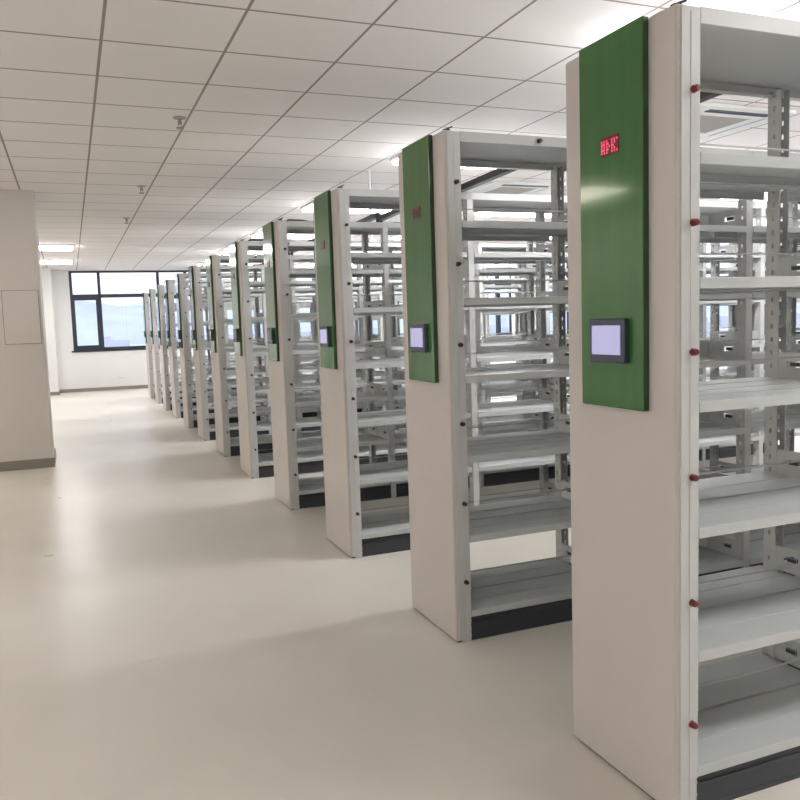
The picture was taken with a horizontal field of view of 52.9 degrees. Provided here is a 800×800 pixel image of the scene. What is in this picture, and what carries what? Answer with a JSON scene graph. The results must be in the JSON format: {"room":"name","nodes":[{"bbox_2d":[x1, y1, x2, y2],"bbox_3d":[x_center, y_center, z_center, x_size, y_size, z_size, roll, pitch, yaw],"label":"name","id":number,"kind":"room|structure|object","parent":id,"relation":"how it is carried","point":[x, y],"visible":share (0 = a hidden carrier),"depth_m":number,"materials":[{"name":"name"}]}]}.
{"room":"library archive room","nodes":[
{"label":"library archive room","id":0,"kind":"room"},
{"bbox_2d":[0,189,53,461],"bbox_3d":[-4.521,-0.772,9.149,0.880,3.070,0.780,-4,6,-22],"label":"wall column","id":1,"kind":"structure","parent":0,"point":[26,426],"depth_m":8.88,"materials":[{"name":"beige paint"}]},
{"bbox_2d":[1,290,41,344],"bbox_3d":[-4.163,-0.911,8.853,0.372,0.592,0.016,-4,6,-22],"label":"access cover","id":2,"kind":"object","parent":1,"relation":"attached to","point":[20,308],"visible":1,"depth_m":8.85,"materials":[{"name":"beige paint"}]},
{"bbox_2d":[0,448,55,471],"bbox_3d":[-4.474,0.703,9.292,0.910,0.105,0.810,-4,6,-22],"label":"baseboard","id":3,"kind":"structure","parent":1,"relation":"attached to","point":[45,462],"depth_m":8.99,"materials":[{"name":"grey"}]},
{"bbox_2d":[41,268,59,391],"bbox_3d":[-10.247,-1.552,19.137,3.760,3.070,0.700,-4,6,-22],"label":"wall","id":4,"kind":"structure","parent":0,"point":[45,272],"depth_m":19.48,"materials":[{"name":"white paint"}]},
{"bbox_2d":[50,392,59,395],"bbox_3d":[-10.054,-0.040,18.953,3.780,0.085,0.020,-4,6,-22],"label":"baseboard","id":5,"kind":"structure","parent":4,"relation":"attached to","point":[51,393],"depth_m":19.60,"materials":[{"name":"grey"}]},
{"bbox_2d":[51,269,404,389],"bbox_3d":[-5.727,-1.921,21.449,14.200,3.070,0.200,-4,6,-22],"label":"wall","id":6,"kind":"structure","parent":0,"point":[77,370],"depth_m":20.51,"materials":[{"name":"white paint"}]},
{"bbox_2d":[60,383,212,392],"bbox_3d":[-3.898,-0.552,22.194,10.140,0.085,0.020,-4,6,-22],"label":"baseboard","id":7,"kind":"structure","parent":6,"relation":"attached to","point":[134,386],"depth_m":20.70,"materials":[{"name":"grey"}]},
{"bbox_2d":[68,270,403,352],"bbox_3d":[-3.815,-2.541,22.105,9.790,2.045,0.120,-4,6,-22],"label":"window","id":8,"kind":"structure","parent":6,"relation":"in","point":[80,297],"depth_m":20.52,"materials":[{"name":"grey metal"}]},
{"bbox_2d":[0,384,799,799],"bbox_3d":[-0.833,0.639,9.793,14.300,0.100,25.800,-4,6,-22],"label":"floor","id":9,"kind":"structure","parent":0,"point":[171,628],"depth_m":3.68,"materials":[{"name":"beige plastic"}]},
{"bbox_2d":[142,292,359,397],"bbox_3d":[-3.282,-1.393,18.978,5.251,2.337,0.562,-4,6,-22],"label":"shelving rack","id":10,"kind":"object","parent":9,"relation":"on","point":[145,301],"visible":0.21,"depth_m":17.93,"materials":[{"name":"grey metal"}]},
{"bbox_2d":[148,286,384,403],"bbox_3d":[-2.695,-1.274,17.548,5.251,2.337,0.562,-4,6,-22],"label":"shelving rack","id":11,"kind":"object","parent":9,"relation":"on","point":[151,292],"visible":0.19,"depth_m":16.45,"materials":[{"name":"grey metal"}]},
{"bbox_2d":[155,284,404,409],"bbox_3d":[-2.109,-1.155,16.118,5.251,2.337,0.562,-4,6,-22],"label":"shelving rack","id":12,"kind":"object","parent":9,"relation":"on","point":[167,403],"visible":0.19,"depth_m":15.12,"materials":[{"name":"grey metal"}]},
{"bbox_2d":[164,278,403,417],"bbox_3d":[-1.537,-1.039,14.726,5.251,2.337,0.562,-4,6,-22],"label":"shelving rack","id":13,"kind":"object","parent":9,"relation":"on","point":[177,410],"visible":0.2,"depth_m":13.79,"materials":[{"name":"grey metal"}]},
{"bbox_2d":[175,273,490,427],"bbox_3d":[-0.958,-0.921,13.314,5.251,2.337,0.562,-4,6,-22],"label":"shelving rack","id":14,"kind":"object","parent":9,"relation":"on","point":[190,420],"visible":0.11,"depth_m":12.29,"materials":[{"name":"grey metal"}]},
{"bbox_2d":[188,264,536,440],"bbox_3d":[-0.379,-0.804,11.903,5.251,2.337,0.562,-4,6,-22],"label":"shelving rack","id":15,"kind":"object","parent":9,"relation":"on","point":[207,432],"visible":0.25,"depth_m":11.05,"materials":[{"name":"grey metal"}]},
{"bbox_2d":[206,255,569,456],"bbox_3d":[0.200,-0.686,10.491,5.251,2.337,0.562,-4,6,-22],"label":"shelving rack","id":16,"kind":"object","parent":9,"relation":"on","point":[227,446],"visible":0.23,"depth_m":9.62,"materials":[{"name":"grey metal"}]},
{"bbox_2d":[202,251,289,264],"bbox_3d":[-1.960,-1.828,10.361,0.975,0.107,1.739,-4,6,-22],"label":"cable arm","id":17,"kind":"object","parent":16,"relation":"attached to","point":[288,251],"visible":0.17,"depth_m":11.09,"materials":[{"name":"grey metal"}]},
{"bbox_2d":[229,238,568,478],"bbox_3d":[0.778,-0.580,9.079,5.251,2.360,0.562,-4,6,-22],"label":"shelving rack","id":18,"kind":"object","parent":9,"relation":"on","point":[254,465],"visible":0.23,"depth_m":8.24,"materials":[{"name":"grey metal"}]},
{"bbox_2d":[221,238,313,254],"bbox_3d":[-1.381,-1.710,8.950,0.975,0.107,1.739,-4,6,-22],"label":"cable arm","id":19,"kind":"object","parent":18,"relation":"attached to","point":[312,239],"visible":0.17,"depth_m":9.68,"materials":[{"name":"grey metal"}]},
{"bbox_2d":[262,218,766,509],"bbox_3d":[1.357,-0.462,7.668,5.251,2.360,0.562,-4,6,-22],"label":"shelving rack","id":20,"kind":"object","parent":9,"relation":"on","point":[292,491],"visible":0.38,"depth_m":6.87,"materials":[{"name":"grey metal"}]},
{"bbox_2d":[248,212,379,240],"bbox_3d":[-0.802,-1.593,7.538,0.975,0.107,1.739,-4,6,-22],"label":"cable arm","id":21,"kind":"object","parent":20,"relation":"attached to","point":[375,216],"visible":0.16,"depth_m":7.04,"materials":[{"name":"grey metal"}]},
{"bbox_2d":[313,185,799,557],"bbox_3d":[1.940,-0.344,6.247,5.251,2.360,0.562,-4,6,-22],"label":"shelving rack","id":22,"kind":"object","parent":9,"relation":"on","point":[358,535],"visible":0.32,"depth_m":5.39,"materials":[{"name":"grey metal"}]},
{"bbox_2d":[286,210,399,221],"bbox_3d":[-0.221,-1.475,6.122,0.975,0.107,1.749,-4,6,-22],"label":"cable arm","id":23,"kind":"object","parent":22,"relation":"attached to","point":[391,213],"visible":0.18,"depth_m":6.76,"materials":[{"name":"grey metal"}]},
{"bbox_2d":[398,126,799,642],"bbox_3d":[2.519,-0.227,4.836,5.251,2.360,0.562,-4,6,-22],"label":"shelving rack","id":24,"kind":"object","parent":9,"relation":"on","point":[467,605],"visible":0.51,"depth_m":3.95,"materials":[{"name":"grey metal"}]},
{"bbox_2d":[461,169,515,191],"bbox_3d":[0.360,-1.357,4.706,0.975,0.107,1.739,-4,6,-22],"label":"cable arm","id":25,"kind":"object","parent":24,"relation":"attached to","point":[492,175],"visible":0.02,"depth_m":5.19,"materials":[{"name":"grey metal"}]},
{"bbox_2d":[566,0,799,799],"bbox_3d":[3.075,-0.114,3.480,5.251,2.360,0.562,-4,6,-22],"label":"shelving rack","id":26,"kind":"object","parent":9,"relation":"on","point":[644,618],"visible":1,"depth_m":2.50,"materials":[{"name":"grey metal"}]},
{"bbox_2d":[700,92,721,102],"bbox_3d":[0.927,-1.242,3.323,0.975,0.107,1.679,-4,6,-22],"label":"cable arm","id":27,"kind":"object","parent":26,"relation":"attached to","point":[704,96],"visible":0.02,"depth_m":3.36,"materials":[{"name":"grey metal"}]},
{"bbox_2d":[0,0,799,269],"bbox_3d":[-0.935,-2.514,9.489,14.300,0.100,25.800,-4,6,-22],"label":"ceiling","id":28,"kind":"structure","parent":0,"point":[284,104],"depth_m":5.61,"materials":[{"name":"tile"}]},
{"bbox_2d":[39,244,72,250],"bbox_3d":[-6.532,-2.723,14.352,1.310,0.060,0.600,-4,6,-22],"label":"ceiling light","id":29,"kind":"object","parent":28,"relation":"attached to","point":[43,247],"visible":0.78,"depth_m":14.29,"materials":[{"name":"white plastic"}]},
{"bbox_2d":[39,246,71,250],"bbox_3d":[-6.531,-2.720,14.353,1.270,0.056,0.560,-4,6,-22],"label":"diffuser","id":30,"kind":"object","parent":29,"relation":"attached to","point":[42,248],"depth_m":14.36,"materials":[{"name":"white plastic"}]},
{"bbox_2d":[40,259,72,263],"bbox_3d":[-7.716,-2.963,17.240,1.310,0.060,0.600,-4,6,-22],"label":"ceiling light","id":31,"kind":"object","parent":28,"relation":"attached to","point":[42,261],"visible":0.51,"depth_m":17.15,"materials":[{"name":"white plastic"}]},
{"bbox_2d":[40,261,71,263],"bbox_3d":[-7.716,-2.961,17.240,1.270,0.056,0.560,-4,6,-22],"label":"diffuser","id":32,"kind":"object","parent":31,"relation":"attached to","point":[42,262],"depth_m":17.21,"materials":[{"name":"white plastic"}]},
{"bbox_2d":[137,185,145,193],"bbox_3d":[-2.820,-2.293,8.777,0.100,0.082,0.100,-4,6,-22],"label":"sprinkler head","id":33,"kind":"object","parent":28,"relation":"attached to","point":[140,186],"visible":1,"depth_m":8.77},
{"bbox_2d":[173,116,185,129],"bbox_3d":[-1.641,-2.063,5.995,0.100,0.082,0.100,-4,6,-22],"label":"sprinkler head","id":34,"kind":"object","parent":28,"relation":"attached to","point":[179,118],"visible":1,"depth_m":5.99},
{"bbox_2d":[196,263,253,265],"bbox_3d":[-4.302,-3.313,19.722,1.310,0.060,0.600,-4,6,-22],"label":"ceiling light","id":35,"kind":"object","parent":28,"relation":"attached to","point":[198,264],"visible":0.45,"depth_m":19.43,"materials":[{"name":"white plastic"}]},
{"bbox_2d":[218,250,262,254],"bbox_3d":[-3.070,-3.063,16.720,1.310,0.060,0.600,-4,6,-22],"label":"ceiling light","id":36,"kind":"object","parent":28,"relation":"attached to","point":[221,251],"visible":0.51,"depth_m":16.47,"materials":[{"name":"white plastic"}]},
{"bbox_2d":[250,231,313,238],"bbox_3d":[-1.838,-2.813,13.717,1.310,0.060,0.600,-4,6,-22],"label":"ceiling light","id":37,"kind":"object","parent":28,"relation":"attached to","point":[258,234],"visible":0.48,"depth_m":13.60,"materials":[{"name":"white plastic"}]},
{"bbox_2d":[298,263,352,264],"bbox_3d":[-1.906,-3.484,20.691,1.310,0.060,0.600,-4,6,-22],"label":"ceiling light","id":38,"kind":"object","parent":28,"relation":"attached to","point":[301,263],"visible":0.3,"depth_m":20.25,"materials":[{"name":"white plastic"}]},
{"bbox_2d":[301,201,389,212],"bbox_3d":[-0.607,-2.563,10.714,1.310,0.060,0.600,-4,6,-22],"label":"ceiling light","id":39,"kind":"object","parent":28,"relation":"attached to","point":[308,207],"visible":0.3,"depth_m":10.74,"materials":[{"name":"white plastic"}]},
{"bbox_2d":[368,170,375,241],"bbox_3d":[-0.307,-2.005,8.347,0.080,0.735,0.080,-4,6,-22],"label":"conduit","id":40,"kind":"object","parent":28,"relation":"attached to","point":[371,239],"visible":0.48,"depth_m":8.33,"materials":[{"name":"white plastic"}]},
{"bbox_2d":[351,251,400,251],"bbox_3d":[-0.674,-3.234,17.688,1.310,0.060,0.600,-4,6,-22],"label":"ceiling light","id":41,"kind":"object","parent":28,"relation":"attached to","point":[351,251],"visible":0.06,"depth_m":17.40,"materials":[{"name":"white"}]},
{"bbox_2d":[383,219,399,222],"bbox_3d":[0.038,-2.805,12.888,0.980,0.036,0.980,-4,6,-22],"label":"air conditioner","id":42,"kind":"object","parent":28,"relation":"attached to","point":[387,220],"visible":0.1,"depth_m":12.32,"materials":[{"name":"white plastic"}]},
{"bbox_2d":[391,235,400,239],"bbox_3d":[0.558,-2.984,14.686,1.310,0.060,0.600,-4,6,-22],"label":"ceiling light","id":43,"kind":"object","parent":28,"relation":"attached to","point":[395,237],"visible":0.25,"depth_m":14.56,"materials":[{"name":"white plastic"}]},
{"bbox_2d":[390,152,489,168],"bbox_3d":[0.625,-2.313,7.712,1.310,0.060,0.600,-4,6,-22],"label":"ceiling light","id":44,"kind":"object","parent":28,"relation":"attached to","point":[394,159],"visible":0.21,"depth_m":7.69,"materials":[{"name":"white plastic"}]},
{"bbox_2d":[393,159,489,168],"bbox_3d":[0.625,-2.311,7.712,1.270,0.056,0.560,-4,6,-22],"label":"diffuser","id":45,"kind":"object","parent":44,"relation":"attached to","point":[395,161],"depth_m":7.73,"materials":[{"name":"white plastic"}]},
{"bbox_2d":[473,212,550,216],"bbox_3d":[1.789,-2.734,11.683,1.310,0.060,0.600,-4,6,-22],"label":"ceiling light","id":46,"kind":"object","parent":28,"relation":"attached to","point":[476,213],"visible":0.23,"depth_m":11.71,"materials":[{"name":"white plastic"}]},
{"bbox_2d":[465,180,565,194],"bbox_3d":[1.324,-2.544,9.752,0.980,0.036,0.980,-4,6,-22],"label":"air conditioner","id":47,"kind":"object","parent":28,"relation":"attached to","point":[494,186],"visible":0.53,"depth_m":9.52,"materials":[{"name":"white plastic"}]},
{"bbox_2d":[485,187,536,193],"bbox_3d":[1.324,-2.548,9.752,0.510,0.024,0.510,-4,6,-22],"label":"grille","id":48,"kind":"object","parent":47,"relation":"attached to","point":[498,190],"depth_m":9.72,"materials":[{"name":"white"}]},
{"bbox_2d":[700,102,795,140],"bbox_3d":[2.496,-2.281,6.633,0.980,0.036,0.980,-4,6,-22],"label":"air conditioner","id":49,"kind":"object","parent":28,"relation":"attached to","point":[716,119],"visible":0.44,"depth_m":6.45,"materials":[{"name":"white plastic"}]},
{"bbox_2d":[700,115,746,132],"bbox_3d":[2.495,-2.285,6.633,0.510,0.024,0.510,-4,6,-22],"label":"grille","id":50,"kind":"object","parent":49,"relation":"attached to","point":[708,123],"depth_m":6.58,"materials":[{"name":"white"}]},
{"bbox_2d":[490,252,799,405],"bbox_3d":[5.638,-1.403,12.278,0.200,3.070,25.400,-4,6,-22],"label":"wall","id":51,"kind":"structure","parent":0,"point":[512,294],"depth_m":19.15,"materials":[{"name":"white paint"}]},
{"bbox_2d":[488,276,511,334],"bbox_3d":[1.726,-2.666,21.544,0.120,2.045,5.150,-4,6,-22],"label":"window","id":52,"kind":"structure","parent":51,"relation":"in","point":[498,317],"depth_m":19.82,"materials":[{"name":"grey metal"}]},
{"bbox_2d":[549,263,568,333],"bbox_3d":[3.808,-2.244,16.471,0.120,2.045,4.950,-4,6,-22],"label":"window","id":53,"kind":"structure","parent":51,"relation":"in","point":[566,263],"depth_m":17.07,"materials":[{"name":"grey"}]},
{"bbox_2d":[720,202,799,336],"bbox_3d":[5.851,-1.829,11.489,0.120,2.045,4.950,-4,6,-22],"label":"window","id":54,"kind":"structure","parent":51,"relation":"in","point":[798,202],"depth_m":12.00,"materials":[{"name":"grey"}]},
{"label":"outside","id":55,"kind":"structure","parent":0,"visible":0},
{"bbox_2d":[130,326,727,345],"bbox_3d":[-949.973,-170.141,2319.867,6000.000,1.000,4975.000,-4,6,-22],"label":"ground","id":56,"kind":"structure","parent":55,"point":[551,329],"depth_m":1244.27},
{"bbox_2d":[75,301,799,345],"bbox_3d":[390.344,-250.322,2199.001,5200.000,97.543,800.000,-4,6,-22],"label":"hills","id":57,"kind":"structure","parent":56,"relation":"on","point":[119,322],"depth_m":1554.77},
{"bbox_2d":[81,313,799,346],"bbox_3d":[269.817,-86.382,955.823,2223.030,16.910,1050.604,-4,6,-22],"label":"blocks","id":58,"kind":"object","parent":56,"relation":"on","point":[108,342],"visible":0.07,"depth_m":1117.67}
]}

